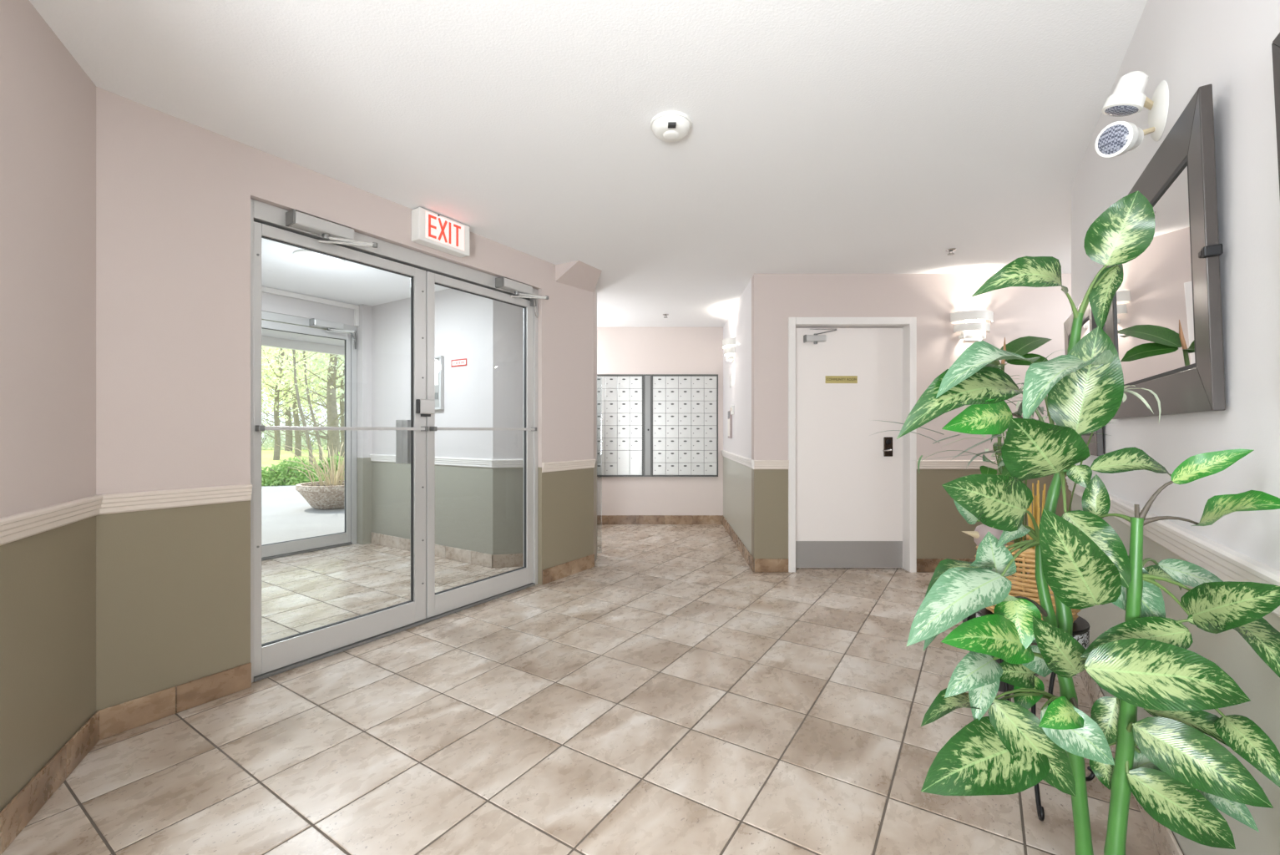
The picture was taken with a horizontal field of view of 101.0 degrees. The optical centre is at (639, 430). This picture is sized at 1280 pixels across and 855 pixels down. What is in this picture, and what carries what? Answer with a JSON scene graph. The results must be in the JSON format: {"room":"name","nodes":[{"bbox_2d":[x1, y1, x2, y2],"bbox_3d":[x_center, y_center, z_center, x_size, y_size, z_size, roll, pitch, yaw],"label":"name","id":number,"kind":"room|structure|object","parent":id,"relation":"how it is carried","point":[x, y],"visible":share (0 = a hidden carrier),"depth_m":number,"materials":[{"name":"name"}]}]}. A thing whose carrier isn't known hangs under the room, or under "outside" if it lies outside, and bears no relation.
{"room":"apartment building lobby","nodes":[
{"label":"apartment building lobby","id":0,"kind":"room"},
{"bbox_2d":[0,0,96,811],"bbox_3d":[-1.667,-0.065,1.104,0.150,2.450,1.890,0,0,-28],"label":"wall","id":1,"kind":"structure","parent":0,"point":[48,101],"depth_m":1.65,"materials":[{"name":"paint"}]},
{"bbox_2d":[0,710,99,854],"bbox_3d":[-1.595,1.104,1.141,0.012,0.112,1.890,0,0,-28],"label":"baseboard","id":2,"kind":"structure","parent":1,"relation":"attached to","point":[25,805],"depth_m":1.64,"materials":[{"name":"brown tile"}]},
{"bbox_2d":[0,483,252,545],"bbox_3d":[-1.634,0.278,1.296,0.391,0.075,2.177,0,0,-16],"label":"chair rail","id":3,"kind":"object","parent":1,"relation":"attached to","point":[22,525],"visible":1,"depth_m":1.99,"materials":[{"name":"beige paint"}]},
{"bbox_2d":[261,485,344,545],"bbox_3d":[-6.911,1.268,6.277,7.370,0.185,15.000,0,0,33],"label":"path","id":4,"kind":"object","parent":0,"point":[286,515],"visible":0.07,"depth_m":7.17,"materials":[{"name":"concrete"}]},
{"bbox_2d":[261,328,344,355],"bbox_3d":[-4.294,-0.090,5.174,1.840,2.540,10.000,0,0,33],"label":"canopy","id":5,"kind":"object","parent":4,"relation":"on","point":[271,338],"visible":0.05,"depth_m":6.61,"materials":[{"name":"grey"}]},
{"bbox_2d":[278,441,344,509],"bbox_3d":[-4.708,0.679,8.262,1.599,0.993,1.426,0,0,-21],"label":"concrete planter","id":6,"kind":"object","parent":4,"relation":"on","point":[329,493],"visible":0.67,"depth_m":7.82,"materials":[{"name":"grey concrete"}]},
{"bbox_2d":[295,480,344,509],"bbox_3d":[-4.700,0.990,8.120,1.000,0.370,1.000,0,0,0],"label":"bowl","id":7,"kind":"object","parent":6,"relation":"on","point":[325,495],"depth_m":7.76,"materials":[{"name":"grey stone"}]},
{"bbox_2d":[261,292,372,544],"bbox_3d":[-3.461,-0.065,4.585,0.200,2.450,2.220,0,0,33],"label":"wall","id":8,"kind":"structure","parent":0,"point":[270,302],"depth_m":5.40,"materials":[{"name":"paint"}]},
{"bbox_2d":[261,318,356,557],"bbox_3d":[-3.140,0.034,4.979,0.219,2.205,0.981,0,0,33],"label":"door","id":9,"kind":"structure","parent":8,"relation":"in","point":[280,548],"depth_m":5.22,"materials":[{"name":"silver metal"}]},
{"bbox_2d":[261,310,357,561],"bbox_3d":[-3.486,0.043,4.619,0.100,2.233,1.986,0,0,33],"label":"door frame","id":10,"kind":"structure","parent":8,"relation":"attached to","point":[266,316],"depth_m":5.39,"materials":[{"name":"silver metal"}]},
{"bbox_2d":[261,286,359,326],"bbox_3d":[-3.440,-1.180,4.589,0.030,0.210,1.990,0,0,33],"label":"trim","id":11,"kind":"structure","parent":8,"relation":"attached to","point":[266,290],"depth_m":5.07,"materials":[{"name":"white metal"}]},
{"bbox_2d":[96,86,541,711],"bbox_3d":[-1.464,-0.065,2.996,0.150,2.450,2.430,0,0,33],"label":"wall","id":12,"kind":"structure","parent":0,"point":[174,194],"depth_m":2.17,"materials":[{"name":"paint"}]},
{"bbox_2d":[97,662,251,739],"bbox_3d":[-1.897,1.104,2.182,0.012,0.112,0.497,0,0,33],"label":"baseboard","id":13,"kind":"structure","parent":12,"relation":"attached to","point":[123,716],"depth_m":2.15,"materials":[{"name":"brown tile"}]},
{"bbox_2d":[253,208,435,676],"bbox_3d":[-1.492,0.043,2.818,0.257,2.194,0.945,0,0,29],"label":"door","id":14,"kind":"structure","parent":12,"relation":"in","point":[410,434],"depth_m":2.79,"materials":[{"name":"silver metal"}]},
{"bbox_2d":[250,198,537,683],"bbox_3d":[-1.326,0.046,3.231,0.115,2.228,1.883,0,0,33],"label":"door frame","id":15,"kind":"structure","parent":12,"relation":"attached to","point":[260,212],"depth_m":2.95,"materials":[{"name":"silver metal"}]},
{"bbox_2d":[411,207,469,258],"bbox_3d":[-1.199,-1.190,3.187,0.085,0.186,0.356,0,0,33],"label":"exit sign","id":16,"kind":"object","parent":12,"relation":"attached to","point":[429,229],"visible":1,"depth_m":3.14,"materials":[{"name":"white plastic"}]},
{"bbox_2d":[425,271,548,617],"bbox_3d":[-0.988,0.043,3.560,0.219,2.194,0.923,0,0,33],"label":"door","id":17,"kind":"structure","parent":12,"relation":"in","point":[437,603],"depth_m":3.54,"materials":[{"name":"silver metal"}]},
{"bbox_2d":[372,288,596,556],"bbox_3d":[-1.728,-0.065,4.992,2.663,2.450,0.691,0,0,18],"label":"wall","id":18,"kind":"structure","parent":0,"point":[478,509],"depth_m":4.68,"materials":[{"name":"paint"}]},
{"bbox_2d":[371,531,492,567],"bbox_3d":[-2.012,1.104,4.961,1.820,0.112,0.014,0,0,33],"label":"baseboard","id":19,"kind":"structure","parent":18,"relation":"attached to","point":[450,553],"depth_m":4.78,"materials":[{"name":"brown tile"}]},
{"bbox_2d":[435,355,444,409],"bbox_3d":[-1.935,-0.440,4.896,0.320,0.490,0.034,0,0,33],"label":"panel","id":20,"kind":"object","parent":18,"relation":"attached to","point":[439,360],"visible":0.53,"depth_m":4.82,"materials":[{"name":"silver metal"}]},
{"bbox_2d":[369,454,523,468],"bbox_3d":[-1.706,0.278,4.841,2.439,0.075,0.432,0,0,20],"label":"chair rail","id":21,"kind":"object","parent":18,"relation":"attached to","point":[462,462],"visible":0.4,"depth_m":4.61,"materials":[{"name":"white wood"}]},
{"bbox_2d":[451,358,466,367],"bbox_3d":[-1.615,-0.607,4.707,0.210,0.064,0.004,0,0,33],"label":"notice sign","id":22,"kind":"object","parent":18,"relation":"attached to","point":[458,362],"visible":1,"depth_m":4.70,"materials":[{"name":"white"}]},
{"bbox_2d":[492,553,523,567],"bbox_3d":[-0.871,1.104,4.544,0.764,0.112,0.012,0,0,-12],"label":"baseboard","id":23,"kind":"structure","parent":18,"relation":"attached to","point":[509,559],"depth_m":4.49,"materials":[{"name":"brown tile"}]},
{"bbox_2d":[0,524,1159,854],"bbox_3d":[1.048,1.220,0.989,11.720,0.121,13.200,0,0,33],"label":"floor","id":24,"kind":"structure","parent":0,"point":[667,695],"depth_m":2.02,"materials":[{"name":"brown tile"}]},
{"bbox_2d":[537,259,596,584],"bbox_3d":[-0.569,-0.065,4.374,0.150,2.450,0.857,0,0,33],"label":"wall pier","id":25,"kind":"object","parent":24,"relation":"on","point":[566,321],"visible":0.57,"depth_m":4.20,"materials":[{"name":"paint"}]},
{"bbox_2d":[541,553,594,585],"bbox_3d":[-0.563,1.104,4.235,0.012,0.112,0.630,0,0,33],"label":"baseboard","id":26,"kind":"object","parent":25,"relation":"attached to","point":[553,574],"visible":1,"depth_m":4.20,"materials":[{"name":"brown tile"}]},
{"bbox_2d":[541,459,596,472],"bbox_3d":[-0.557,0.278,4.233,0.024,0.075,0.628,0,0,33],"label":"chair rail","id":27,"kind":"object","parent":25,"relation":"attached to","point":[586,463],"visible":1,"depth_m":4.20,"materials":[{"name":"beige paint"}]},
{"bbox_2d":[555,260,602,292],"bbox_3d":[-0.435,-1.225,4.241,0.220,0.130,0.480,0,0,33],"label":"bulkhead","id":28,"kind":"object","parent":25,"relation":"attached to","point":[578,274],"visible":1,"depth_m":4.16,"materials":[{"name":"paint"}]},
{"bbox_2d":[961,335,1052,692],"bbox_3d":[1.692,0.355,2.437,0.455,1.608,0.313,0,0,0],"label":"rubber plant","id":29,"kind":"object","parent":24,"relation":"on","point":[1022,346],"visible":0.23,"depth_m":2.42,"materials":[{"name":"green plant"}]},
{"bbox_2d":[966,607,1095,821],"bbox_3d":[1.319,0.881,1.737,0.375,0.552,0.385,0,0,0],"label":"plant stand","id":30,"kind":"object","parent":24,"relation":"on","point":[1080,633],"visible":0.2,"depth_m":1.64,"materials":[{"name":"black metal"}]},
{"bbox_2d":[974,534,1080,622],"bbox_3d":[1.280,0.483,1.740,0.304,0.239,0.302,0,0,0],"label":"wicker basket","id":31,"kind":"object","parent":30,"relation":"on","point":[1022,588],"visible":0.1,"depth_m":1.63,"materials":[{"name":"wicker"}]},
{"bbox_2d":[869,350,1110,578],"bbox_3d":[1.078,0.119,1.682,0.719,0.748,0.325,0,0,0],"label":"grassy plant","id":32,"kind":"object","parent":31,"relation":"in","point":[984,469],"visible":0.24,"depth_m":1.69,"materials":[{"name":"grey plant"}]},
{"bbox_2d":[961,524,1006,546],"bbox_3d":[1.009,0.340,1.546,0.125,0.134,0.084,0,0,-13],"label":"ornament","id":33,"kind":"object","parent":32,"relation":"attached to","point":[981,530],"visible":0.36,"depth_m":1.54,"materials":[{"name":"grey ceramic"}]},
{"bbox_2d":[1027,480,1046,617],"bbox_3d":[1.261,0.374,1.672,0.083,0.438,0.065,0,0,-27],"label":"straw bundle","id":34,"kind":"object","parent":31,"relation":"in","point":[1036,511],"visible":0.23,"depth_m":1.67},
{"bbox_2d":[1067,384,1160,510],"bbox_3d":[1.301,0.240,1.479,0.131,0.708,0.478,0,0,25],"label":"spider plant","id":35,"kind":"object","parent":31,"relation":"in","point":[1136,394],"visible":0.44,"depth_m":1.34,"materials":[{"name":"green plant"}]},
{"bbox_2d":[896,190,1279,854],"bbox_3d":[0.834,0.329,1.077,0.564,1.660,0.437,0,0,25],"label":"plant","id":36,"kind":"object","parent":24,"relation":"on","point":[1144,660],"visible":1,"depth_m":1.01,"materials":[{"name":"green plant"}]},
{"bbox_2d":[29,0,1147,327],"bbox_3d":[1.056,-1.340,0.983,11.700,0.100,13.200,0,0,33],"label":"ceiling","id":37,"kind":"structure","parent":0,"point":[824,136],"depth_m":2.17,"materials":[{"name":"white paint"}]},
{"bbox_2d":[293,249,344,266],"bbox_3d":[-2.380,-1.267,3.918,0.330,0.044,0.330,0,0,0],"label":"ceiling light","id":38,"kind":"object","parent":37,"relation":"attached to","point":[308,256],"visible":0.91,"depth_m":3.86,"materials":[{"name":"white plastic"}]},
{"bbox_2d":[649,111,692,141],"bbox_3d":[0.130,-1.262,2.215,0.176,0.056,0.176,0,0,0],"label":"smoke detector","id":39,"kind":"object","parent":37,"relation":"attached to","point":[668,126],"visible":1,"depth_m":2.17,"materials":[{"name":"white plastic"}]},
{"bbox_2d":[945,247,956,255],"bbox_3d":[2.215,-1.273,3.760,0.068,0.034,0.068,0,0,0],"label":"sprinkler head","id":40,"kind":"object","parent":37,"relation":"attached to","point":[950,250],"visible":1,"depth_m":3.75},
{"bbox_2d":[596,327,723,516],"bbox_3d":[-0.150,-0.065,6.625,2.700,2.450,0.150,0,0,0],"label":"wall","id":41,"kind":"structure","parent":0,"point":[619,350],"depth_m":6.55,"materials":[{"name":"paint"}]},
{"bbox_2d":[596,374,642,476],"bbox_3d":[-0.358,-0.065,6.535,0.797,1.266,0.029,0,0,0],"label":"mailbox","id":42,"kind":"object","parent":41,"relation":"attached to","point":[619,397],"visible":0.67,"depth_m":6.53,"materials":[{"name":"grey metal"}]},
{"bbox_2d":[642,374,652,476],"bbox_3d":[0.093,-0.065,6.534,0.105,1.266,0.031,0,0,0],"label":"mailbox panel divider","id":43,"kind":"object","parent":41,"relation":"attached to","point":[647,378],"visible":1,"depth_m":6.52,"materials":[{"name":"grey metal"}]},
{"bbox_2d":[596,515,722,524],"bbox_3d":[-0.135,1.104,6.544,2.330,0.112,0.012,0,0,0],"label":"baseboard","id":44,"kind":"structure","parent":41,"relation":"attached to","point":[601,519],"depth_m":6.54,"materials":[{"name":"brown tile"}]},
{"bbox_2d":[652,374,718,476],"bbox_3d":[0.556,-0.065,6.535,0.820,1.266,0.029,0,0,0],"label":"mailbox","id":45,"kind":"object","parent":41,"relation":"attached to","point":[685,407],"visible":1,"depth_m":6.53,"materials":[{"name":"grey metal"}]},
{"bbox_2d":[723,278,751,554],"bbox_3d":[1.061,-0.065,5.505,0.149,2.450,2.098,0,0,2],"label":"wall","id":46,"kind":"structure","parent":0,"point":[736,476],"depth_m":5.22,"materials":[{"name":"paint"}]},
{"bbox_2d":[722,337,735,361],"bbox_3d":[0.933,-0.852,5.602,0.115,0.224,0.336,0,0,2],"label":"wall sconce","id":47,"kind":"object","parent":46,"relation":"attached to","point":[728,344],"visible":1,"depth_m":5.51,"materials":[{"name":"white glass"}]},
{"bbox_2d":[728,410,732,438],"bbox_3d":[0.987,-0.070,5.801,0.023,0.300,0.200,0,0,2],"label":"framed notice","id":48,"kind":"object","parent":46,"relation":"attached to","point":[730,417],"visible":0.89,"depth_m":5.70,"materials":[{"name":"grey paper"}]},
{"bbox_2d":[730,404,733,414],"bbox_3d":[0.973,-0.220,5.561,0.031,0.100,0.080,0,0,2],"label":"thermostat","id":49,"kind":"object","parent":46,"relation":"attached to","point":[731,406],"visible":1,"depth_m":5.52,"materials":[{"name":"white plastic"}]},
{"bbox_2d":[721,450,753,469],"bbox_3d":[0.972,0.278,5.441,0.024,0.075,2.222,0,0,2],"label":"chair rail","id":50,"kind":"object","parent":46,"relation":"attached to","point":[749,462],"visible":1,"depth_m":5.03,"materials":[{"name":"white wood"}]},
{"bbox_2d":[722,515,753,571],"bbox_3d":[0.978,1.104,5.440,0.013,0.112,2.222,0,0,2],"label":"baseboard","id":51,"kind":"structure","parent":46,"relation":"attached to","point":[745,553],"depth_m":5.08,"materials":[{"name":"brown tile"}]},
{"bbox_2d":[751,273,1071,559],"bbox_3d":[2.969,-0.065,4.395,4.063,2.450,0.130,0,0,0],"label":"wall","id":52,"kind":"structure","parent":0,"point":[1019,311],"depth_m":4.33,"materials":[{"name":"paint"}]},
{"bbox_2d":[753,558,788,572],"bbox_3d":[1.077,1.104,4.324,0.279,0.112,0.012,0,0,0],"label":"baseboard","id":53,"kind":"structure","parent":52,"relation":"attached to","point":[761,565],"depth_m":4.32,"materials":[{"name":"brown tile"}]},
{"bbox_2d":[753,460,789,469],"bbox_3d":[1.077,0.278,4.318,0.279,0.075,0.024,0,0,0],"label":"chair rail","id":54,"kind":"object","parent":52,"relation":"attached to","point":[758,464],"visible":1,"depth_m":4.31,"materials":[{"name":"beige paint"}]},
{"bbox_2d":[795,328,902,567],"bbox_3d":[1.744,0.141,4.389,0.929,2.014,0.172,0,0,0],"label":"door","id":55,"kind":"structure","parent":52,"relation":"in","point":[849,480],"depth_m":4.43,"materials":[{"name":"white paint"}]},
{"bbox_2d":[825,375,857,383],"bbox_3d":[1.690,-0.430,4.427,0.268,0.062,0.005,0,0,0],"label":"name plate","id":56,"kind":"object","parent":55,"relation":"attached to","point":[829,379],"visible":1,"depth_m":4.43,"materials":[{"name":"gold metal"}]},
{"bbox_2d":[788,317,916,572],"bbox_3d":[1.740,0.114,4.394,1.048,2.092,0.152,0,0,0],"label":"door frame","id":57,"kind":"structure","parent":52,"relation":"attached to","point":[908,325],"depth_m":4.32,"materials":[{"name":"white"}]},
{"bbox_2d":[916,460,997,469],"bbox_3d":[3.582,0.278,4.318,2.636,0.075,0.024,0,0,0],"label":"chair rail","id":58,"kind":"object","parent":52,"relation":"attached to","point":[924,464],"visible":0.34,"depth_m":4.31,"materials":[{"name":"beige paint"}]},
{"bbox_2d":[950,309,993,340],"bbox_3d":[2.715,-0.852,4.272,0.336,0.224,0.115,0,0,0],"label":"wall sconce","id":59,"kind":"object","parent":52,"relation":"attached to","point":[969,326],"visible":1,"depth_m":4.25,"materials":[{"name":"white plastic"}]},
{"bbox_2d":[916,558,1029,572],"bbox_3d":[3.582,1.104,4.324,2.636,0.112,0.012,0,0,0],"label":"baseboard","id":60,"kind":"structure","parent":52,"relation":"attached to","point":[923,565],"depth_m":4.32,"materials":[{"name":"brown tile"}]},
{"bbox_2d":[1071,0,1279,854],"bbox_3d":[0.431,-0.065,-0.286,0.140,2.450,7.175,0,0,32],"label":"wall","id":61,"kind":"structure","parent":0,"point":[1190,45],"depth_m":1.09,"materials":[{"name":"paint"}]},
{"bbox_2d":[1063,302,1103,455],"bbox_3d":[2.000,-0.227,2.393,0.021,0.655,0.720,-2,-1,32],"label":"wall mirror","id":62,"kind":"object","parent":61,"relation":"attached to","point":[1095,448],"visible":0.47,"depth_m":2.20,"materials":[{"name":"grey mirror"}]},
{"bbox_2d":[1080,319,1093,433],"bbox_3d":[2.002,-0.227,2.391,0.004,0.495,0.560,-2,-1,32],"label":"mirror glass","id":63,"kind":"object","parent":62,"relation":"on","point":[1085,329],"depth_m":2.26,"materials":[{"name":"silver"}]},
{"bbox_2d":[1094,70,1168,157],"bbox_3d":[1.391,-0.861,1.459,0.234,0.213,0.108,0,0,-13],"label":"emergency light","id":64,"kind":"object","parent":61,"relation":"attached to","point":[1128,98],"visible":1,"depth_m":1.43,"materials":[{"name":"white plastic"}]},
{"bbox_2d":[1079,669,1183,854],"bbox_3d":[1.058,1.104,0.855,0.012,0.112,4.575,0,0,32],"label":"baseboard","id":65,"kind":"structure","parent":61,"relation":"attached to","point":[1165,840],"depth_m":1.48,"materials":[{"name":"brown tile"}]},
{"bbox_2d":[1102,83,1225,419],"bbox_3d":[1.433,-0.380,1.496,0.029,0.676,0.982,-2,-1,32],"label":"wall mirror","id":66,"kind":"object","parent":61,"relation":"attached to","point":[1164,321],"visible":0.77,"depth_m":1.26,"materials":[{"name":"grey mirror"}]},
{"bbox_2d":[1114,163,1194,384],"bbox_3d":[1.440,-0.380,1.498,0.004,0.476,0.770,-2,-1,32],"label":"mirror glass","id":67,"kind":"object","parent":66,"relation":"on","point":[1155,299],"depth_m":1.37,"materials":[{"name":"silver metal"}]},
{"bbox_2d":[1065,475,1279,617],"bbox_3d":[1.053,0.278,0.859,0.024,0.075,4.575,0,0,32],"label":"chair rail","id":68,"kind":"object","parent":61,"relation":"attached to","point":[1226,564],"visible":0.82,"depth_m":1.17,"materials":[{"name":"white wood"}]},
{"bbox_2d":[1271,32,1279,195],"bbox_3d":[0.805,-0.327,0.490,0.040,0.575,0.788,0,0,32],"label":"wall mirror","id":69,"kind":"object","parent":61,"relation":"attached to","point":[1276,43],"visible":1,"depth_m":0.82,"materials":[{"name":"grey mirror"}]},
{"label":"outside","id":70,"kind":"structure","parent":0,"visible":0},
{"bbox_2d":[261,442,344,485],"bbox_3d":[-24.741,1.315,22.032,54.499,0.190,49.999,0,0,33],"label":"ground","id":71,"kind":"structure","parent":70,"point":[266,455],"depth_m":25.28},
{"bbox_2d":[261,410,285,450],"bbox_3d":[-24.544,-0.150,33.995,3.537,2.936,2.258,0,0,0],"label":"bush","id":72,"kind":"object","parent":71,"relation":"on","point":[269,441],"visible":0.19,"depth_m":34.02,"materials":[{"name":"green plant"}]},
{"bbox_2d":[263,410,303,446],"bbox_3d":[-27.551,-0.145,40.992,3.583,2.911,2.195,0,0,0],"label":"bush","id":73,"kind":"object","parent":71,"relation":"on","point":[290,411],"visible":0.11,"depth_m":40.62,"materials":[{"name":"green plant"}]},
{"bbox_2d":[261,455,327,486],"bbox_3d":[-7.996,0.913,11.897,1.856,0.722,1.648,0,0,0],"label":"juniper shrub","id":74,"kind":"object","parent":71,"relation":"on","point":[277,474],"visible":0.7,"depth_m":11.58,"materials":[{"name":"green plant"}]},
{"bbox_2d":[261,347,341,450],"bbox_3d":[-21.444,-3.729,32.066,8.284,9.937,8.417,0,0,0],"label":"tree","id":75,"kind":"object","parent":71,"relation":"on","point":[287,432],"visible":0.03,"depth_m":31.85,"materials":[{"name":"green plant"}]},
{"bbox_2d":[261,347,342,456],"bbox_3d":[-16.345,-2.779,25.125,5.363,8.030,5.972,0,0,0],"label":"tree","id":76,"kind":"object","parent":71,"relation":"on","point":[297,437],"visible":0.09,"depth_m":24.91,"materials":[{"name":"green plant"}]},
{"bbox_2d":[261,345,344,460],"bbox_3d":[-15.018,-2.333,22.035,4.945,7.151,5.251,0,0,0],"label":"tree","id":77,"kind":"object","parent":71,"relation":"on","point":[277,398],"visible":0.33,"depth_m":21.94,"materials":[{"name":"green plant"}]},
{"bbox_2d":[261,346,344,464],"bbox_3d":[-10.225,-2.118,15.610,3.064,6.702,3.127,0,0,0],"label":"tree","id":78,"kind":"object","parent":71,"relation":"on","point":[294,351],"visible":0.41,"depth_m":15.52,"materials":[{"name":"green plant"}]},
{"bbox_2d":[280,409,327,450],"bbox_3d":[-21.303,-0.119,34.005,3.566,2.886,2.189,0,0,0],"label":"bush","id":79,"kind":"object","parent":71,"relation":"on","point":[304,442],"visible":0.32,"depth_m":33.59,"materials":[{"name":"green plant"}]},
{"bbox_2d":[264,348,344,461],"bbox_3d":[-10.674,-2.119,16.625,2.926,6.704,3.600,0,0,30],"label":"tree","id":80,"kind":"object","parent":71,"relation":"on","point":[316,432],"visible":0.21,"depth_m":16.52,"materials":[{"name":"green plant"}]},
{"bbox_2d":[276,350,344,460],"bbox_3d":[-10.230,-2.516,17.314,3.774,7.520,3.568,0,0,34],"label":"tree","id":81,"kind":"object","parent":71,"relation":"on","point":[333,436],"visible":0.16,"depth_m":17.36,"materials":[{"name":"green plant"}]},
{"bbox_2d":[278,349,344,450],"bbox_3d":[-19.069,-3.814,32.733,7.677,10.107,7.734,0,0,0],"label":"tree","id":82,"kind":"object","parent":71,"relation":"on","point":[289,349],"visible":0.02,"depth_m":32.78,"materials":[{"name":"green plant"}]},
{"bbox_2d":[285,352,344,457],"bbox_3d":[-13.236,-2.795,24.239,5.268,8.074,5.175,0,0,0],"label":"tree","id":83,"kind":"object","parent":71,"relation":"on","point":[341,399],"visible":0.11,"depth_m":23.80,"materials":[{"name":"green plant"}]},
{"bbox_2d":[302,451,344,480],"bbox_3d":[-7.871,0.892,13.305,1.436,0.764,1.394,0,0,0],"label":"juniper shrub","id":84,"kind":"object","parent":71,"relation":"on","point":[320,464],"visible":0.16,"depth_m":13.12,"materials":[{"name":"green plant"}]},
{"bbox_2d":[313,418,340,446],"bbox_3d":[-23.579,-0.055,41.014,3.582,2.738,2.268,0,0,0],"label":"bush","id":85,"kind":"object","parent":71,"relation":"on","point":[325,418],"visible":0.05,"depth_m":40.77,"materials":[{"name":"green plant"}]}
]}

